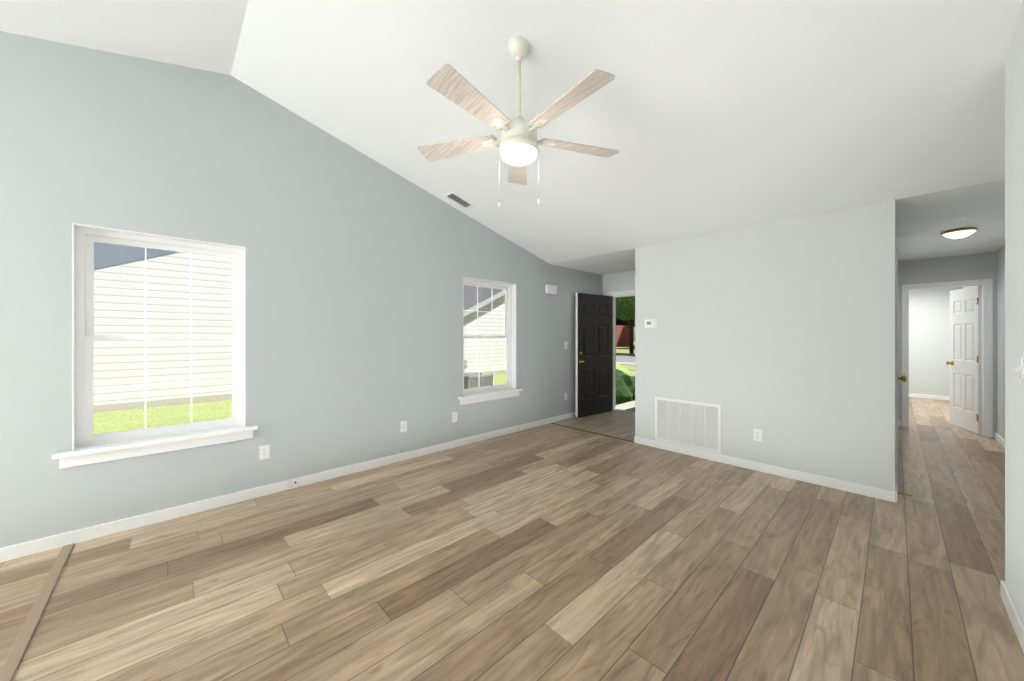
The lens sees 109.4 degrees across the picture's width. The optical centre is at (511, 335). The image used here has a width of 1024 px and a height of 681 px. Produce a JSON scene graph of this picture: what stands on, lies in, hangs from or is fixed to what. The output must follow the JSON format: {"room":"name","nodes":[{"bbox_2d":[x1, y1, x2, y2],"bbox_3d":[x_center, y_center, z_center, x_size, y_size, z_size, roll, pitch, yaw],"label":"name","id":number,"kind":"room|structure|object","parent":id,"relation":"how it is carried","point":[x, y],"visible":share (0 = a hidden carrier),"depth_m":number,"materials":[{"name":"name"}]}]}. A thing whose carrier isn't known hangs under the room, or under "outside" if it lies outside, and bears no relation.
{"room":"living room","nodes":[
{"label":"living room","id":0,"kind":"room"},
{"bbox_2d":[0,31,601,547],"bbox_3d":[-1.762,-0.509,3.462,9.520,3.700,0.160,0,0,-43],"label":"wall","id":1,"kind":"structure","parent":0,"point":[360,265],"depth_m":3.00,"materials":[{"name":"grey paint"}]},
{"bbox_2d":[52,425,257,468],"bbox_3d":[-2.515,0.790,2.662,1.058,0.104,0.137,0,0,-43],"label":"window sill","id":2,"kind":"structure","parent":1,"relation":"attached to","point":[90,454],"depth_m":2.57,"materials":[{"name":"white wood"}]},
{"bbox_2d":[72,223,245,450],"bbox_3d":[-2.557,0.013,2.706,0.908,1.478,0.155,0,0,-43],"label":"window","id":3,"kind":"structure","parent":1,"relation":"in","point":[86,239],"depth_m":2.62,"materials":[{"name":"white plastic"}]},
{"bbox_2d":[259,444,269,459],"bbox_3d":[-2.079,0.976,3.048,0.072,0.116,0.010,0,0,-43],"label":"electrical outlet","id":4,"kind":"object","parent":1,"relation":"attached to","point":[264,451],"visible":1,"depth_m":3.04,"materials":[{"name":"white plastic"}]},
{"bbox_2d":[400,420,406,431],"bbox_3d":[-1.167,0.976,3.911,0.072,0.116,0.010,0,0,-43],"label":"electrical outlet","id":5,"kind":"object","parent":1,"relation":"attached to","point":[403,426],"visible":1,"depth_m":3.90,"materials":[{"name":"white plastic"}]},
{"bbox_2d":[452,412,456,421],"bbox_3d":[-0.688,0.976,4.364,0.072,0.116,0.010,0,0,-43],"label":"electrical outlet","id":6,"kind":"object","parent":1,"relation":"attached to","point":[454,416],"visible":1,"depth_m":4.36,"materials":[{"name":"white plastic"}]},
{"bbox_2d":[463,277,515,395],"bbox_3d":[-0.323,0.013,4.820,0.908,1.478,0.155,0,0,-43],"label":"window","id":7,"kind":"structure","parent":1,"relation":"in","point":[507,288],"depth_m":5.00,"materials":[{"name":"white plastic"}]},
{"bbox_2d":[458,388,522,404],"bbox_3d":[-0.281,0.790,4.776,1.058,0.104,0.137,0,0,-43],"label":"window sill","id":8,"kind":"structure","parent":1,"relation":"attached to","point":[485,396],"depth_m":4.71,"materials":[{"name":"white wood"}]},
{"bbox_2d":[0,393,1023,652],"bbox_3d":[2.050,1.299,3.806,15.290,0.085,4.580,0,0,-43],"label":"baseboard","id":9,"kind":"structure","parent":1,"relation":"attached to","point":[56,541],"depth_m":3.07,"materials":[{"name":"white wood"}]},
{"bbox_2d":[288,476,302,487],"bbox_3d":[-1.903,1.289,3.189,0.116,0.072,0.021,0,0,-43],"label":"outlet","id":10,"kind":"object","parent":9,"relation":"attached to","point":[298,481],"visible":1,"depth_m":3.19,"materials":[{"name":"white plastic"}]},
{"bbox_2d":[546,285,556,293],"bbox_3d":[0.605,-0.709,5.559,0.210,0.130,0.052,0,0,-43],"label":"door chime","id":11,"kind":"object","parent":1,"relation":"attached to","point":[551,289],"visible":1,"depth_m":5.52,"materials":[{"name":"white plastic"}]},
{"bbox_2d":[0,0,1021,274],"bbox_3d":[2.154,-1.631,3.863,15.960,1.176,5.560,0,0,-43],"label":"ceiling","id":12,"kind":"structure","parent":0,"point":[708,116],"depth_m":2.45,"materials":[{"name":"white paint"}]},
{"bbox_2d":[444,191,474,208],"bbox_3d":[-0.604,-1.554,4.165,0.314,0.092,0.170,0,0,-43],"label":"ceiling vent","id":13,"kind":"object","parent":12,"relation":"in","point":[459,200],"visible":1,"depth_m":4.16,"materials":[{"name":"white plastic"}]},
{"bbox_2d":[418,36,618,206],"bbox_3d":[0.047,-1.293,2.195,1.308,1.008,1.297,0,0,-43],"label":"ceiling fan","id":14,"kind":"object","parent":12,"relation":"hanging from","point":[518,142],"visible":1,"depth_m":2.13,"materials":[{"name":"white wood"}]},
{"bbox_2d":[941,228,976,239],"bbox_3d":[4.649,-1.046,3.773,0.236,0.106,0.236,0,0,-43],"label":"light","id":15,"kind":"object","parent":12,"relation":"attached to","point":[958,234],"visible":1,"depth_m":3.72,"materials":[{"name":"white glass"}]},
{"bbox_2d":[952,217,973,223],"bbox_3d":[4.236,-1.080,3.410,0.132,0.038,0.132,0,0,-43],"label":"smoke detector","id":16,"kind":"object","parent":12,"relation":"attached to","point":[963,220],"visible":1,"depth_m":3.38,"materials":[{"name":"white plastic"}]},
{"bbox_2d":[0,397,1023,680],"bbox_3d":[2.259,1.397,3.825,15.860,0.128,5.160,0,0,-43],"label":"floor","id":17,"kind":"structure","parent":0,"point":[550,551],"depth_m":2.01,"materials":[{"name":"brown wood"}]},
{"bbox_2d":[551,411,634,441],"bbox_3d":[2.278,1.339,4.834,1.446,0.004,3.400,0,0,-43],"label":"floor","id":18,"kind":"structure","parent":17,"relation":"on","point":[618,425],"depth_m":5.47,"materials":[{"name":"grey"}]},
{"bbox_2d":[602,271,634,295],"bbox_3d":[2.945,-0.029,5.297,0.160,2.740,3.644,0,0,-43],"label":"wall","id":19,"kind":"structure","parent":0,"point":[621,281],"depth_m":6.33,"materials":[{"name":"white paint"}]},
{"bbox_2d":[606,290,634,414],"bbox_3d":[2.129,0.282,6.170,0.206,2.118,1.090,0,0,-43],"label":"door frame","id":20,"kind":"structure","parent":19,"relation":"attached to","point":[626,293],"depth_m":6.51,"materials":[{"name":"white painted wood"}]},
{"bbox_2d":[575,293,612,417],"bbox_3d":[1.386,0.312,6.167,0.908,2.018,0.196,0,0,-43],"label":"front door","id":21,"kind":"structure","parent":20,"relation":"attached to","point":[594,354],"depth_m":6.11,"materials":[{"name":"black wood"}]},
{"bbox_2d":[635,203,874,486],"bbox_3d":[2.312,0.096,3.834,0.120,2.490,2.100,0,0,-43],"label":"wall","id":22,"kind":"structure","parent":0,"point":[780,335],"depth_m":3.51,"materials":[{"name":"white paint"}]},
{"bbox_2d":[644,319,656,327],"bbox_3d":[1.675,-0.149,4.401,0.030,0.100,0.150,0,0,-43],"label":"thermostat","id":23,"kind":"object","parent":22,"relation":"attached to","point":[651,323],"visible":1,"depth_m":4.38,"materials":[{"name":"white plastic"}]},
{"bbox_2d":[655,397,720,453],"bbox_3d":[1.968,0.991,4.104,0.014,0.520,0.715,0,0,-43],"label":"air vent","id":24,"kind":"object","parent":22,"relation":"in","point":[692,424],"visible":1,"depth_m":4.08,"materials":[{"name":"white plastic"}]},
{"bbox_2d":[753,428,761,440],"bbox_3d":[2.442,0.984,3.605,0.010,0.116,0.072,0,0,-43],"label":"outlet","id":25,"kind":"object","parent":22,"relation":"attached to","point":[757,434],"visible":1,"depth_m":3.60,"materials":[{"name":"white plastic"}]},
{"bbox_2d":[875,200,894,491],"bbox_3d":[4.354,0.096,4.204,3.595,2.490,0.120,0,0,-43],"label":"wall","id":26,"kind":"structure","parent":0,"point":[884,211],"depth_m":2.97,"materials":[{"name":"white paint"}]},
{"bbox_2d":[895,248,897,490],"bbox_3d":[3.571,0.295,3.384,0.836,2.092,0.036,0,0,-43],"label":"trim","id":27,"kind":"structure","parent":26,"relation":"attached to","point":[896,365],"depth_m":3.09,"materials":[{"name":"white"}]},
{"bbox_2d":[898,375,910,496],"bbox_3d":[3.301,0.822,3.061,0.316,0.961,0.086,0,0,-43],"label":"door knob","id":28,"kind":"object","parent":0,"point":[903,378],"depth_m":3.13,"materials":[{"name":"gold metal"}]},
{"bbox_2d":[909,287,960,395],"bbox_3d":[8.506,0.096,8.194,0.120,2.490,2.040,0,0,-43],"label":"wall","id":29,"kind":"structure","parent":0,"point":[929,338],"depth_m":7.71,"materials":[{"name":"white paint"}]},
{"bbox_2d":[898,252,995,437],"bbox_3d":[5.783,0.096,5.397,0.120,2.490,2.600,0,0,-43],"label":"wall","id":30,"kind":"structure","parent":0,"point":[961,267],"depth_m":5.04,"materials":[{"name":"white paint"}]},
{"bbox_2d":[902,279,992,437],"bbox_3d":[6.068,0.295,5.096,0.152,2.092,0.814,0,0,-43],"label":"door frame","id":31,"kind":"structure","parent":30,"relation":"attached to","point":[987,357],"depth_m":4.82,"materials":[{"name":"white wood"}]},
{"bbox_2d":[946,286,981,433],"bbox_3d":[6.468,0.324,5.209,0.646,2.010,0.281,0,0,-43],"label":"hall door","id":32,"kind":"structure","parent":30,"relation":"in","point":[965,362],"depth_m":5.15,"materials":[{"name":"white painted wood"},{"name":"brass"}]},
{"bbox_2d":[996,0,1023,623],"bbox_3d":[2.006,-0.509,0.928,11.510,3.700,0.640,0,0,-43],"label":"wall","id":33,"kind":"structure","parent":0,"point":[1009,336],"depth_m":1.72,"materials":[{"name":"white paint"}]},
{"bbox_2d":[1015,356,1022,383],"bbox_3d":[2.256,0.151,1.617,0.072,0.116,0.020,0,0,-43],"label":"light switch","id":34,"kind":"object","parent":33,"relation":"attached to","point":[1020,369],"visible":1,"depth_m":1.60,"materials":[{"name":"white plastic"}]},
{"label":"outside","id":35,"kind":"structure","parent":0,"visible":0},
{"bbox_2d":[93,342,634,434],"bbox_3d":[15.654,1.591,19.831,130.000,0.900,120.000,0,0,-43],"label":"ground","id":36,"kind":"structure","parent":35,"point":[625,361],"depth_m":5.87,"materials":[{"name":"green plant"}]},
{"bbox_2d":[93,242,506,412],"bbox_3d":[-8.084,-1.984,9.271,25.000,6.350,8.710,0,0,-43],"label":"neighbor house","id":37,"kind":"structure","parent":36,"relation":"on","point":[164,299],"depth_m":6.00,"materials":[{"name":"white"}]},
{"bbox_2d":[464,360,492,388],"bbox_3d":[-1.034,1.081,8.804,0.900,0.920,1.080,0,0,-43],"label":"air conditioning unit","id":38,"kind":"object","parent":36,"relation":"on","point":[479,376],"depth_m":8.48,"materials":[{"name":"grey metal"}]},
{"bbox_2d":[616,318,628,346],"bbox_3d":[16.416,-1.059,47.397,9.800,5.200,27.800,0,0,-43],"label":"house","id":39,"kind":"structure","parent":36,"relation":"on","point":[622,333],"depth_m":51.91,"materials":[{"name":"brick"}]},
{"bbox_2d":[616,369,634,404],"bbox_3d":[2.377,1.200,8.607,1.631,0.914,2.208,0,0,-43],"label":"bush","id":40,"kind":"object","parent":36,"relation":"on","point":[625,387],"visible":0.31,"depth_m":7.89,"materials":[{"name":"green plant"}]},
{"bbox_2d":[616,400,634,411],"bbox_3d":[3.044,1.450,6.357,1.440,0.182,2.560,0,0,-43],"label":"porch","id":41,"kind":"object","parent":36,"relation":"on","point":[628,406],"visible":0.07,"depth_m":7.04,"materials":[{"name":"beige concrete"}]},
{"bbox_2d":[616,296,634,353],"bbox_3d":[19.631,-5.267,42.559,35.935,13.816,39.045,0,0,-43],"label":"tree","id":42,"kind":"object","parent":36,"relation":"on","point":[625,308],"visible":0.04,"depth_m":30.35,"materials":[{"name":"green plant"}]}
]}

